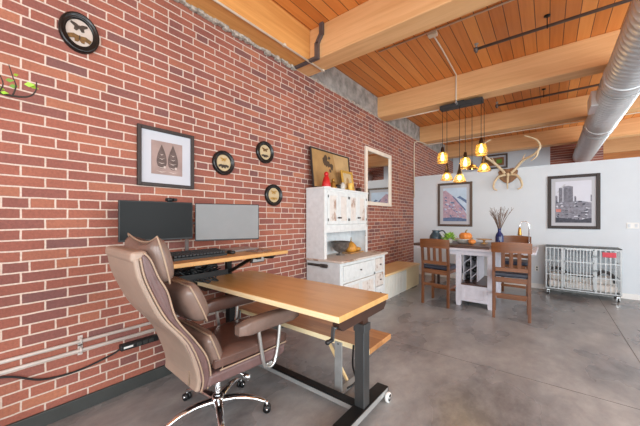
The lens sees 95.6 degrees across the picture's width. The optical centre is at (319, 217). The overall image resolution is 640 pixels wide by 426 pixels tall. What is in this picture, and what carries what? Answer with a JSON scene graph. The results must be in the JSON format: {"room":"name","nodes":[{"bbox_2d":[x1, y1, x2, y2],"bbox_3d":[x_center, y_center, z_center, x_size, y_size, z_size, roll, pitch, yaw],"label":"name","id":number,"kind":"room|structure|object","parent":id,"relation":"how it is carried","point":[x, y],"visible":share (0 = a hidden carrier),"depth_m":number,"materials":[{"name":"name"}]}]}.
{"room":"loft apartment","nodes":[
{"label":"loft apartment","id":0,"kind":"room"},
{"bbox_2d":[0,0,452,425],"bbox_3d":[0.904,-0.545,6.033,0.300,4.090,17.800,0,0,38],"label":"wall","id":1,"kind":"structure","parent":0,"point":[68,149],"depth_m":2.48,"materials":[{"name":"red brick"}]},
{"bbox_2d":[0,65,37,97],"bbox_3d":[-1.959,0.149,1.355,0.606,2.701,0.990,0,0,38],"label":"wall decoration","id":2,"kind":"object","parent":1,"relation":"attached to","point":[28,84],"visible":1,"depth_m":1.77,"materials":[{"name":"green plant"}]},
{"bbox_2d":[58,11,99,53],"bbox_3d":[-1.861,-1.435,2.247,0.036,0.304,0.252,0,0,38],"label":"frame","id":3,"kind":"object","parent":1,"relation":"attached to","point":[75,29],"visible":1,"depth_m":2.24,"materials":[{"name":"black paint"}]},
{"bbox_2d":[0,334,158,380],"bbox_3d":[-1.893,1.088,2.189,0.058,0.188,1.261,0,0,38],"label":"power strip","id":4,"kind":"object","parent":1,"relation":"attached to","point":[148,339],"visible":0.98,"depth_m":2.45,"materials":[{"name":"black plastic"}]},
{"bbox_2d":[0,315,179,363],"bbox_3d":[-2.253,0.955,1.741,0.045,0.080,6.550,0,0,38],"label":"conduit","id":5,"kind":"object","parent":1,"relation":"attached to","point":[80,340],"visible":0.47,"depth_m":2.21,"materials":[{"name":"white metal"}]},
{"bbox_2d":[0,301,255,374],"bbox_3d":[-2.253,1.025,1.741,0.045,0.080,6.550,0,0,38],"label":"conduit","id":6,"kind":"object","parent":1,"relation":"attached to","point":[80,349],"visible":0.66,"depth_m":2.24,"materials":[{"name":"grey metal"}]},
{"bbox_2d":[6,326,282,425],"bbox_3d":[-0.908,1.448,3.469,0.022,0.105,11.130,0,0,38],"label":"baseboard","id":7,"kind":"structure","parent":1,"relation":"attached to","point":[51,415],"depth_m":2.30,"materials":[{"name":"grey paint"}]},
{"bbox_2d":[137,123,193,188],"bbox_3d":[-1.455,-0.565,2.768,0.030,0.545,0.520,0,0,38],"label":"framed print","id":8,"kind":"object","parent":1,"relation":"attached to","point":[165,158],"visible":1,"depth_m":2.75},
{"bbox_2d":[212,150,234,174],"bbox_3d":[-1.076,-0.617,3.245,0.036,0.274,0.274,0,0,38],"label":"frame","id":9,"kind":"object","parent":1,"relation":"attached to","point":[223,163],"visible":1,"depth_m":3.24,"materials":[{"name":"black paint"}]},
{"bbox_2d":[173,247,287,280],"bbox_3d":[-0.992,0.595,2.854,0.649,0.490,1.260,0,0,38],"label":"desk","id":10,"kind":"object","parent":1,"relation":"attached to","point":[249,256],"visible":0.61,"depth_m":2.67,"materials":[{"name":"brown wood"}]},
{"bbox_2d":[185,222,194,250],"bbox_3d":[-1.269,0.160,2.779,0.606,0.380,0.279,0,0,-36],"label":"monitor stand","id":11,"kind":"object","parent":10,"relation":"on","point":[186,240],"visible":0.02,"depth_m":2.82,"materials":[{"name":"metal"}]},
{"bbox_2d":[118,200,192,241],"bbox_3d":[-1.399,0.025,2.503,0.574,0.335,0.055,0,0,-45],"label":"monitor","id":12,"kind":"object","parent":11,"relation":"attached to","point":[147,220],"visible":0.98,"depth_m":2.46,"materials":[{"name":"black plastic"}]},
{"bbox_2d":[165,198,176,201],"bbox_3d":[-1.315,-0.150,2.562,0.064,0.050,0.090,0,0,33],"label":"webcam","id":13,"kind":"object","parent":12,"relation":"attached to","point":[166,199],"visible":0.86,"depth_m":2.54,"materials":[{"name":"black plastic"}]},
{"bbox_2d":[195,203,258,240],"bbox_3d":[-0.903,0.040,2.849,0.599,0.355,0.055,0,0,-26],"label":"monitor","id":14,"kind":"object","parent":11,"relation":"attached to","point":[213,222],"visible":1,"depth_m":2.82,"materials":[{"name":"black plastic"}]},
{"bbox_2d":[174,263,220,282],"bbox_3d":[-1.157,0.516,2.728,0.226,0.210,0.424,0,0,38],"label":"cable tangle","id":15,"kind":"object","parent":10,"relation":"in","point":[211,268],"visible":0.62,"depth_m":2.73,"materials":[{"name":"black plastic"}]},
{"bbox_2d":[170,248,226,261],"bbox_3d":[-1.091,0.320,2.576,0.165,0.060,0.504,0,0,36],"label":"keyboard","id":16,"kind":"object","parent":10,"relation":"on","point":[211,252],"visible":0.98,"depth_m":2.53,"materials":[{"name":"black plastic"}]},
{"bbox_2d":[174,266,227,280],"bbox_3d":[-1.176,0.468,2.758,0.320,0.164,0.480,0,0,38],"label":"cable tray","id":17,"kind":"object","parent":10,"relation":"on","point":[225,271],"depth_m":2.64,"materials":[{"name":"black metal"}]},
{"bbox_2d":[227,249,234,253],"bbox_3d":[-0.874,0.333,2.851,0.100,0.050,0.064,0,0,38],"label":"mouse","id":18,"kind":"object","parent":10,"relation":"on","point":[232,251],"visible":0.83,"depth_m":2.82,"materials":[{"name":"black plastic"}]},
{"bbox_2d":[221,246,258,251],"bbox_3d":[-0.873,0.338,3.143,0.240,0.020,0.340,0,0,34],"label":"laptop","id":19,"kind":"object","parent":10,"relation":"on","point":[236,249],"visible":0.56,"depth_m":3.12,"materials":[{"name":"metal"}]},
{"bbox_2d":[246,249,271,251],"bbox_3d":[-0.645,0.344,3.078,0.160,0.012,0.220,0,0,28],"label":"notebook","id":20,"kind":"object","parent":10,"relation":"on","point":[253,250],"visible":0.99,"depth_m":3.02,"materials":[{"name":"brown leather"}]},
{"bbox_2d":[174,0,295,70],"bbox_3d":[-2.337,-2.130,1.622,0.060,0.060,6.459,0,0,38],"label":"trim","id":21,"kind":"structure","parent":1,"relation":"attached to","point":[192,8],"depth_m":3.32,"materials":[{"name":"grey concrete"}]},
{"bbox_2d":[186,0,309,65],"bbox_3d":[-2.247,-2.370,1.552,0.290,0.440,6.460,0,0,38],"label":"beam","id":22,"kind":"structure","parent":1,"relation":"attached to","point":[267,15],"depth_m":3.44,"materials":[{"name":"brown wood"}]},
{"bbox_2d":[213,0,324,71],"bbox_3d":[-1.290,-2.142,2.517,0.040,0.033,4.360,0,0,38],"label":"conduit","id":23,"kind":"object","parent":22,"relation":"attached to","point":[216,1],"visible":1,"depth_m":3.34,"materials":[{"name":"beige metal"}]},
{"bbox_2d":[250,257,263,262],"bbox_3d":[-0.779,0.515,3.616,0.043,0.070,0.200,0,0,38],"label":"outlet box","id":24,"kind":"object","parent":1,"relation":"attached to","point":[262,258],"visible":0.54,"depth_m":3.59,"materials":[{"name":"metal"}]},
{"bbox_2d":[256,141,273,163],"bbox_3d":[-0.701,-0.843,3.720,0.036,0.284,0.284,0,0,38],"label":"frame","id":25,"kind":"object","parent":1,"relation":"attached to","point":[264,150],"visible":1,"depth_m":3.71,"materials":[{"name":"black paint"}]},
{"bbox_2d":[264,184,282,205],"bbox_3d":[-0.609,-0.303,3.838,0.036,0.286,0.300,0,0,38],"label":"frame","id":26,"kind":"object","parent":1,"relation":"attached to","point":[273,194],"visible":1,"depth_m":3.83,"materials":[{"name":"black paint"}]},
{"bbox_2d":[310,76,413,138],"bbox_3d":[1.176,-2.160,6.134,0.026,0.059,4.337,0,0,38],"label":"trim","id":27,"kind":"structure","parent":1,"relation":"attached to","point":[311,77],"depth_m":5.55,"materials":[{"name":"grey concrete"}]},
{"bbox_2d":[364,146,391,206],"bbox_3d":[1.262,-0.845,6.209,0.045,1.170,1.190,0,0,38],"label":"wall mirror","id":28,"kind":"object","parent":1,"relation":"attached to","point":[377,164],"visible":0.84,"depth_m":6.17,"materials":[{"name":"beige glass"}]},
{"bbox_2d":[368,151,388,202],"bbox_3d":[1.253,-0.845,6.216,0.014,1.030,1.050,0,0,38],"label":"mirror glass","id":29,"kind":"object","parent":28,"relation":"attached to","point":[378,163],"depth_m":6.20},
{"bbox_2d":[46,274,639,425],"bbox_3d":[3.812,1.600,3.744,7.700,0.200,17.800,0,0,38],"label":"floor","id":30,"kind":"structure","parent":0,"point":[571,341],"depth_m":2.78,"materials":[{"name":"concrete"}]},
{"bbox_2d":[105,233,298,425],"bbox_3d":[-0.796,0.802,2.240,0.786,1.395,1.306,0,0,37],"label":"office chair","id":31,"kind":"object","parent":30,"relation":"on","point":[201,357],"visible":0.99,"depth_m":2.00,"materials":[{"name":"beige leather"}]},
{"bbox_2d":[124,236,173,281],"bbox_3d":[-1.144,0.256,1.931,0.570,0.291,0.190,0,0,41],"label":"headrest pillow","id":32,"kind":"object","parent":31,"relation":"on","point":[158,261],"depth_m":1.74,"materials":[{"name":"brown leather"}]},
{"bbox_2d":[163,276,208,320],"bbox_3d":[-1.002,0.570,2.093,0.560,0.266,0.225,0,0,41],"label":"pillow","id":33,"kind":"object","parent":31,"relation":"on","point":[189,302],"depth_m":1.92,"materials":[{"name":"brown leather"}]},
{"bbox_2d":[180,319,222,367],"bbox_3d":[-0.920,0.935,2.187,0.570,0.263,0.190,0,0,41],"label":"lumbar pillow","id":34,"kind":"object","parent":31,"relation":"on","point":[212,352],"depth_m":2.00,"materials":[{"name":"brown leather"}]},
{"bbox_2d":[207,318,285,368],"bbox_3d":[-0.719,1.014,2.417,0.596,0.133,0.650,0,0,41],"label":"seat cushion","id":35,"kind":"object","parent":31,"relation":"on","point":[236,352],"depth_m":2.24,"materials":[{"name":"brown leather"}]},
{"bbox_2d":[195,270,390,425],"bbox_3d":[-0.363,1.062,2.621,1.797,0.875,0.830,0,0,38],"label":"worktable","id":36,"kind":"object","parent":30,"relation":"on","point":[346,307],"visible":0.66,"depth_m":2.29,"materials":[{"name":"brown wood"}]},
{"bbox_2d":[238,301,390,393],"bbox_3d":[-0.173,1.265,2.965,1.740,0.470,0.426,0,0,38],"label":"bench","id":37,"kind":"object","parent":30,"relation":"on","point":[319,328],"visible":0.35,"depth_m":2.62,"materials":[{"name":"brown wood"}]},
{"bbox_2d":[306,186,387,292],"bbox_3d":[0.488,0.525,4.699,0.655,1.950,1.450,0,0,38],"label":"hutch","id":38,"kind":"object","parent":30,"relation":"on","point":[332,214],"visible":0.83,"depth_m":4.35,"materials":[{"name":"white paint"}]},
{"bbox_2d":[322,172,330,186],"bbox_3d":[0.095,-0.573,4.341,0.144,0.245,0.144,0,0,38],"label":"figurine","id":39,"kind":"object","parent":38,"relation":"on","point":[326,181],"visible":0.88,"depth_m":4.30,"materials":[{"name":"ceramic"}]},
{"bbox_2d":[309,146,349,186],"bbox_3d":[0.203,-0.768,4.755,0.093,0.629,1.070,0,0,38],"label":"framed painting","id":40,"kind":"object","parent":38,"relation":"on","point":[322,161],"visible":0.72,"depth_m":4.64},
{"bbox_2d":[331,178,336,187],"bbox_3d":[0.204,-0.531,4.497,0.124,0.163,0.121,0,0,38],"label":"figurine","id":41,"kind":"object","parent":38,"relation":"on","point":[333,184],"visible":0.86,"depth_m":4.46,"materials":[{"name":"gold metal"}]},
{"bbox_2d":[330,241,349,255],"bbox_3d":[0.326,0.485,4.668,0.324,0.219,0.324,0,0,38],"label":"footed bowl","id":42,"kind":"object","parent":38,"relation":"on","point":[339,246],"visible":1,"depth_m":4.57,"materials":[{"name":"grey metal"}]},
{"bbox_2d":[306,251,387,263],"bbox_3d":[0.486,0.610,4.701,0.650,0.030,1.450,0,0,38],"label":"countertop","id":43,"kind":"structure","parent":38,"relation":"on","point":[331,258],"depth_m":4.37,"materials":[{"name":"wood"}]},
{"bbox_2d":[340,170,354,190],"bbox_3d":[0.463,-0.620,4.853,0.075,0.329,0.340,0,0,38],"label":"framed photo","id":44,"kind":"object","parent":38,"relation":"on","point":[346,177],"visible":0.61,"depth_m":4.83},
{"bbox_2d":[343,173,351,187],"bbox_3d":[0.461,-0.620,4.855,0.008,0.250,0.260,-11,-7,38],"label":"picture","id":45,"kind":"object","parent":44,"relation":"attached to","point":[347,177],"depth_m":4.84},
{"bbox_2d":[348,183,352,189],"bbox_3d":[0.499,-0.517,4.774,0.076,0.135,0.076,0,0,38],"label":"pillar candle","id":46,"kind":"object","parent":38,"relation":"on","point":[350,185],"visible":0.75,"depth_m":4.74,"materials":[{"name":"yellow wax"}]},
{"bbox_2d":[342,250,363,253],"bbox_3d":[0.550,0.585,5.001,0.240,0.020,0.420,0,0,38],"label":"serving board","id":47,"kind":"object","parent":38,"relation":"on","point":[359,251],"visible":0.52,"depth_m":4.85,"materials":[{"name":"brown wood"}]},
{"bbox_2d":[346,239,356,251],"bbox_3d":[0.527,0.452,4.955,0.210,0.246,0.208,0,0,38],"label":"gourd","id":48,"kind":"object","parent":47,"relation":"on","point":[352,247],"visible":0.78,"depth_m":4.88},
{"bbox_2d":[354,182,361,190],"bbox_3d":[0.661,-0.540,5.120,0.151,0.180,0.160,0,0,-18],"label":"dried arrangement","id":49,"kind":"object","parent":38,"relation":"on","point":[358,185],"visible":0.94,"depth_m":5.07,"materials":[{"name":"brown plant"}]},
{"bbox_2d":[385,261,419,299],"bbox_3d":[1.506,1.262,6.062,0.550,0.475,1.770,0,0,38],"label":"storage bench","id":50,"kind":"object","parent":30,"relation":"on","point":[400,276],"visible":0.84,"depth_m":5.90,"materials":[{"name":"beige paint"}]},
{"bbox_2d":[420,239,455,308],"bbox_3d":[2.110,0.926,5.111,0.545,1.147,0.500,0,0,-45],"label":"dining chair","id":51,"kind":"object","parent":30,"relation":"on","point":[427,266],"visible":0.85,"depth_m":4.96,"materials":[{"name":"brown wood"}]},
{"bbox_2d":[434,266,462,283],"bbox_3d":[2.883,1.270,6.283,0.800,0.460,0.440,0,0,38],"label":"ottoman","id":52,"kind":"object","parent":30,"relation":"on","point":[438,275],"visible":0.05,"depth_m":6.37,"materials":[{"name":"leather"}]},
{"bbox_2d":[414,241,537,310],"bbox_3d":[2.826,0.985,5.322,1.860,1.030,1.140,0,0,38],"label":"table","id":53,"kind":"object","parent":30,"relation":"on","point":[477,289],"visible":0.65,"depth_m":4.96,"materials":[{"name":"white wood"}]},
{"bbox_2d":[429,230,445,238],"bbox_3d":[2.298,0.351,5.721,0.239,0.235,0.284,0,0,-17],"label":"pitcher","id":54,"kind":"object","parent":53,"relation":"on","point":[435,234],"visible":0.7,"depth_m":5.67,"materials":[{"name":"ceramic"}]},
{"bbox_2d":[441,231,456,242],"bbox_3d":[2.437,0.360,5.450,0.242,0.217,0.288,0,0,-6],"label":"leafy plant","id":55,"kind":"object","parent":53,"relation":"on","point":[448,235],"visible":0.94,"depth_m":5.42,"materials":[{"name":"green plant"}]},
{"bbox_2d":[454,238,471,243],"bbox_3d":[2.674,0.426,5.403,0.340,0.085,0.338,0,0,38],"label":"stone bowl","id":56,"kind":"object","parent":53,"relation":"on","point":[464,241],"visible":0.77,"depth_m":5.31,"materials":[{"name":"grey stone"}]},
{"bbox_2d":[459,230,471,238],"bbox_3d":[2.710,0.315,5.401,0.208,0.208,0.208,0,0,16],"label":"squash","id":57,"kind":"object","parent":56,"relation":"in","point":[465,235],"visible":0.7,"depth_m":5.33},
{"bbox_2d":[468,238,475,243],"bbox_3d":[2.709,0.408,5.173,0.123,0.123,0.123,0,0,16],"label":"squash","id":58,"kind":"object","parent":53,"relation":"on","point":[470,241],"visible":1,"depth_m":5.13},
{"bbox_2d":[461,276,486,287],"bbox_3d":[2.875,1.127,5.239,0.460,0.025,0.950,0,0,38],"label":"shelf","id":59,"kind":"object","parent":53,"relation":"attached to","point":[481,282],"depth_m":5.01,"materials":[{"name":"brown wood"}]},
{"bbox_2d":[476,238,491,243],"bbox_3d":[2.979,0.424,5.265,0.260,0.090,0.260,0,0,38],"label":"cake stand","id":60,"kind":"object","parent":53,"relation":"on","point":[483,239],"visible":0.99,"depth_m":5.24,"materials":[{"name":"brown wood"}]},
{"bbox_2d":[489,206,513,241],"bbox_3d":[3.142,0.158,5.035,0.365,0.715,0.436,0,0,38],"label":"cobalt vase","id":61,"kind":"object","parent":53,"relation":"on","point":[499,237],"visible":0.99,"depth_m":5.03,"materials":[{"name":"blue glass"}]},
{"bbox_2d":[517,221,533,248],"bbox_3d":[3.452,0.283,4.867,0.234,0.464,0.140,0,0,38],"label":"lamp","id":62,"kind":"object","parent":53,"relation":"on","point":[519,228],"visible":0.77,"depth_m":4.85,"materials":[{"name":"silver metal"}]},
{"bbox_2d":[491,242,531,322],"bbox_3d":[2.916,0.926,4.426,0.500,1.147,0.545,0,0,33],"label":"dining chair","id":63,"kind":"object","parent":30,"relation":"on","point":[502,247],"visible":1,"depth_m":4.25,"materials":[{"name":"brown wood"}]},
{"bbox_2d":[391,297,639,409],"bbox_3d":[1.917,1.499,1.227,8.602,0.001,7.025,0,0,-13],"label":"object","id":64,"kind":"structure","parent":30,"relation":"in","point":[598,297],"depth_m":3.03,"materials":[{"name":"grey concrete"}]},
{"bbox_2d":[501,235,530,295],"bbox_3d":[3.779,0.926,5.638,0.500,1.147,0.545,0,0,40],"label":"dining chair","id":65,"kind":"object","parent":30,"relation":"on","point":[508,238],"visible":0.3,"depth_m":5.69,"materials":[{"name":"brown wood"}]},
{"bbox_2d":[545,244,621,301],"bbox_3d":[5.011,1.025,5.576,1.070,0.950,0.429,0,0,38],"label":"dog crate","id":66,"kind":"object","parent":30,"relation":"on","point":[617,255],"visible":0.97,"depth_m":5.40,"materials":[{"name":"grey metal"}]},
{"bbox_2d":[547,247,562,288],"bbox_3d":[4.593,0.970,5.675,0.261,0.800,0.028,0,0,38],"label":"grille","id":67,"kind":"object","parent":66,"relation":"attached to","point":[561,248],"depth_m":5.63,"materials":[{"name":"grey metal"}]},
{"bbox_2d":[547,248,614,275],"bbox_3d":[5.134,0.970,5.732,1.040,0.800,0.010,0,0,38],"label":"grille","id":68,"kind":"object","parent":66,"relation":"attached to","point":[613,269],"depth_m":5.68,"materials":[{"name":"grey metal"}]},
{"bbox_2d":[548,266,617,293],"bbox_3d":[5.017,1.159,5.583,0.980,0.411,0.320,0,0,38],"label":"dog bed","id":69,"kind":"object","parent":66,"relation":"on","point":[556,267],"visible":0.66,"depth_m":5.46,"materials":[{"name":"grey fabric"}]},
{"bbox_2d":[549,271,614,284],"bbox_3d":[5.035,1.157,5.607,0.960,0.150,0.220,0,0,38],"label":"cushion","id":70,"kind":"object","parent":69,"relation":"on","point":[552,276],"depth_m":5.49,"materials":[{"name":"grey fabric"}]},
{"bbox_2d":[548,278,617,293],"bbox_3d":[5.017,1.293,5.583,0.980,0.142,0.320,0,0,38],"label":"cushion","id":71,"kind":"object","parent":69,"relation":"on","point":[552,279],"depth_m":5.45,"materials":[{"name":"grey fabric"}]},
{"bbox_2d":[546,284,620,297],"bbox_3d":[5.017,1.394,5.583,1.040,0.022,0.380,0,0,38],"label":"tray","id":72,"kind":"object","parent":66,"relation":"on","point":[618,295],"depth_m":5.42,"materials":[{"name":"grey metal"}]},
{"bbox_2d":[594,249,619,294],"bbox_3d":[5.174,0.970,5.218,0.341,0.800,0.028,0,0,38],"label":"grille","id":73,"kind":"object","parent":66,"relation":"attached to","point":[610,255],"depth_m":5.23,"materials":[{"name":"grey metal"}]},
{"bbox_2d":[617,251,619,292],"bbox_3d":[5.017,0.970,5.583,1.050,0.800,0.380,0,0,38],"label":"grille","id":74,"kind":"object","parent":66,"relation":"attached to","point":[618,252],"depth_m":5.30,"materials":[{"name":"grey metal"}]},
{"bbox_2d":[272,0,639,144],"bbox_3d":[3.812,-2.690,3.744,7.700,0.200,17.800,0,0,38],"label":"ceiling","id":75,"kind":"structure","parent":0,"point":[419,61],"depth_m":4.35,"materials":[{"name":"brown wood"}]},
{"bbox_2d":[296,0,500,76],"bbox_3d":[2.523,-2.370,2.106,7.300,0.440,0.310,0,0,38],"label":"ceiling beam","id":76,"kind":"structure","parent":75,"relation":"attached to","point":[372,25],"depth_m":3.42,"materials":[{"name":"brown wood"}]},
{"bbox_2d":[294,21,323,68],"bbox_3d":[-0.162,-2.360,3.986,0.515,0.460,0.065,0,0,38],"label":"hanger","id":77,"kind":"object","parent":76,"relation":"attached to","point":[316,57],"visible":0.98,"depth_m":3.87,"materials":[{"name":"metal"}]},
{"bbox_2d":[427,30,456,99],"bbox_3d":[2.025,-2.340,4.627,0.120,0.500,1.538,0,0,38],"label":"conduit","id":78,"kind":"object","parent":75,"relation":"attached to","point":[434,34],"visible":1,"depth_m":4.48,"materials":[{"name":"grey metal"}]},
{"bbox_2d":[378,0,513,52],"bbox_3d":[2.402,-2.578,3.327,3.800,0.024,0.024,0,0,38],"label":"conduit","id":79,"kind":"object","parent":75,"relation":"attached to","point":[508,1],"visible":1,"depth_m":3.85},
{"bbox_2d":[378,29,620,120],"bbox_3d":[4.130,-2.370,4.149,7.300,0.440,0.310,0,0,38],"label":"ceiling beam","id":80,"kind":"structure","parent":75,"relation":"attached to","point":[589,56],"depth_m":4.78,"materials":[{"name":"brown wood"}]},
{"bbox_2d":[387,109,438,121],"bbox_3d":[1.921,-2.153,6.104,1.110,0.034,0.040,0,0,38],"label":"conduit","id":81,"kind":"object","parent":80,"relation":"attached to","point":[438,109],"visible":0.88,"depth_m":6.06,"materials":[{"name":"beige metal"}]},
{"bbox_2d":[437,97,490,182],"bbox_3d":[2.623,-1.406,5.321,0.895,1.488,0.340,0,0,38],"label":"chandelier","id":82,"kind":"object","parent":80,"relation":"hanging from","point":[480,100],"depth_m":5.30,"materials":[{"name":"grey metal"}]},
{"bbox_2d":[444,164,449,172],"bbox_3d":[2.423,-0.946,5.537,0.099,0.171,0.099,0,0,38],"label":"socket","id":83,"kind":"object","parent":82,"relation":"attached to","point":[446,169],"depth_m":5.51,"materials":[{"name":"brown metal"}]},
{"bbox_2d":[457,165,461,174],"bbox_3d":[2.554,-0.886,5.307,0.099,0.171,0.099,0,0,38],"label":"socket","id":84,"kind":"object","parent":82,"relation":"attached to","point":[459,172],"depth_m":5.29,"materials":[{"name":"brown metal"}]},
{"bbox_2d":[481,154,486,163],"bbox_3d":[2.921,-1.056,5.159,0.099,0.171,0.099,0,0,38],"label":"socket","id":85,"kind":"object","parent":82,"relation":"attached to","point":[484,161],"depth_m":5.14,"materials":[{"name":"brown metal"}]},
{"bbox_2d":[572,0,639,161],"bbox_3d":[4.083,-1.893,3.897,0.541,0.514,15.174,0,0,38],"label":"spiral duct","id":86,"kind":"object","parent":80,"relation":"hanging from","point":[619,86],"visible":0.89,"depth_m":3.95,"materials":[{"name":"metal"}]},
{"bbox_2d":[420,94,639,144],"bbox_3d":[5.738,-2.370,6.192,7.300,0.440,0.310,0,0,38],"label":"ceiling beam","id":87,"kind":"structure","parent":75,"relation":"attached to","point":[571,109],"depth_m":6.89,"materials":[{"name":"brown wood"}]},
{"bbox_2d":[413,112,639,197],"bbox_3d":[5.057,-1.351,6.395,6.221,1.602,0.905,0,0,38],"label":"conduit","id":88,"kind":"object","parent":87,"relation":"attached to","point":[634,112],"visible":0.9,"depth_m":7.50,"materials":[{"name":"grey metal"}]},
{"bbox_2d":[445,117,639,158],"bbox_3d":[7.346,-2.370,8.236,7.300,0.440,0.310,0,0,38],"label":"ceiling beam","id":89,"kind":"structure","parent":75,"relation":"attached to","point":[629,127],"depth_m":8.72,"materials":[{"name":"brown wood"}]},
{"bbox_2d":[495,83,599,107],"bbox_3d":[5.895,-2.495,4.726,5.240,0.190,0.070,0,0,38],"label":"pipe","id":90,"kind":"object","parent":75,"relation":"hanging from","point":[594,85],"visible":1,"depth_m":5.80,"materials":[{"name":"grey metal"}]},
{"bbox_2d":[474,0,631,52],"bbox_3d":[4.280,-2.495,2.625,5.180,0.190,0.070,0,0,38],"label":"pipe","id":91,"kind":"object","parent":75,"relation":"hanging from","point":[476,48],"visible":1,"depth_m":3.68,"materials":[{"name":"grey metal"}]},
{"bbox_2d":[603,136,639,153],"bbox_3d":[8.942,-2.370,10.263,7.300,0.440,0.310,0,0,38],"label":"ceiling beam","id":92,"kind":"structure","parent":75,"relation":"attached to","point":[630,143],"depth_m":9.41,"materials":[{"name":"brown wood"}]},
{"bbox_2d":[414,157,639,294],"bbox_3d":[5.414,0.193,5.697,7.196,2.615,0.150,0,0,38],"label":"wall","id":93,"kind":"structure","parent":0,"point":[620,178],"depth_m":6.15,"materials":[{"name":"white paint"}]},
{"bbox_2d":[438,181,472,226],"bbox_3d":[3.345,-0.335,7.210,0.800,1.090,0.030,0,0,38],"label":"framed print","id":94,"kind":"object","parent":93,"relation":"attached to","point":[455,200],"visible":1,"depth_m":7.19,"materials":[{"name":"brown wood"}]},
{"bbox_2d":[481,135,540,190],"bbox_3d":[4.172,-1.186,6.372,1.100,1.156,0.325,0,0,38],"label":"antler mount","id":95,"kind":"object","parent":93,"relation":"attached to","point":[507,176],"visible":0.89,"depth_m":6.45,"materials":[{"name":"antler"},{"name":"bone"}]},
{"bbox_2d":[419,270,639,299],"bbox_3d":[5.363,1.450,5.631,7.196,0.100,0.017,0,0,38],"label":"baseboard","id":96,"kind":"structure","parent":93,"relation":"attached to","point":[533,285],"depth_m":6.12,"materials":[{"name":"white paint"}]},
{"bbox_2d":[548,173,600,228],"bbox_3d":[5.091,-0.325,5.836,0.800,1.090,0.030,0,0,38],"label":"framed print","id":97,"kind":"object","parent":93,"relation":"attached to","point":[574,201],"visible":1,"depth_m":5.82},
{"bbox_2d":[626,223,638,228],"bbox_3d":[5.748,0.140,5.332,0.160,0.110,0.011,0,0,38],"label":"wall outlet","id":98,"kind":"object","parent":93,"relation":"attached to","point":[628,225],"visible":1,"depth_m":5.33,"materials":[{"name":"white plastic"}]},
{"bbox_2d":[453,144,602,172],"bbox_3d":[6.781,-0.545,9.902,4.150,4.090,0.150,0,0,38],"label":"wall","id":99,"kind":"structure","parent":0,"point":[514,157],"depth_m":9.54,"materials":[{"name":"white paint"}]},
{"bbox_2d":[482,153,507,169],"bbox_3d":[6.179,-1.990,10.261,0.780,0.500,0.030,0,0,38],"label":"framed print","id":100,"kind":"object","parent":99,"relation":"attached to","point":[501,160],"visible":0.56,"depth_m":10.19,"materials":[{"name":"brown wood"}]},
{"bbox_3d":[6.573,-0.545,1.190,0.200,4.090,17.200,0,0,38],"label":"wall","id":101,"kind":"structure","parent":0,"visible":0},
{"bbox_2d":[603,150,639,159],"bbox_3d":[10.584,-0.545,8.914,3.050,4.090,0.100,0,0,38],"label":"trim","id":102,"kind":"structure","parent":101,"relation":"attached to","point":[628,154],"depth_m":9.45,"materials":[{"name":"brown wood"}]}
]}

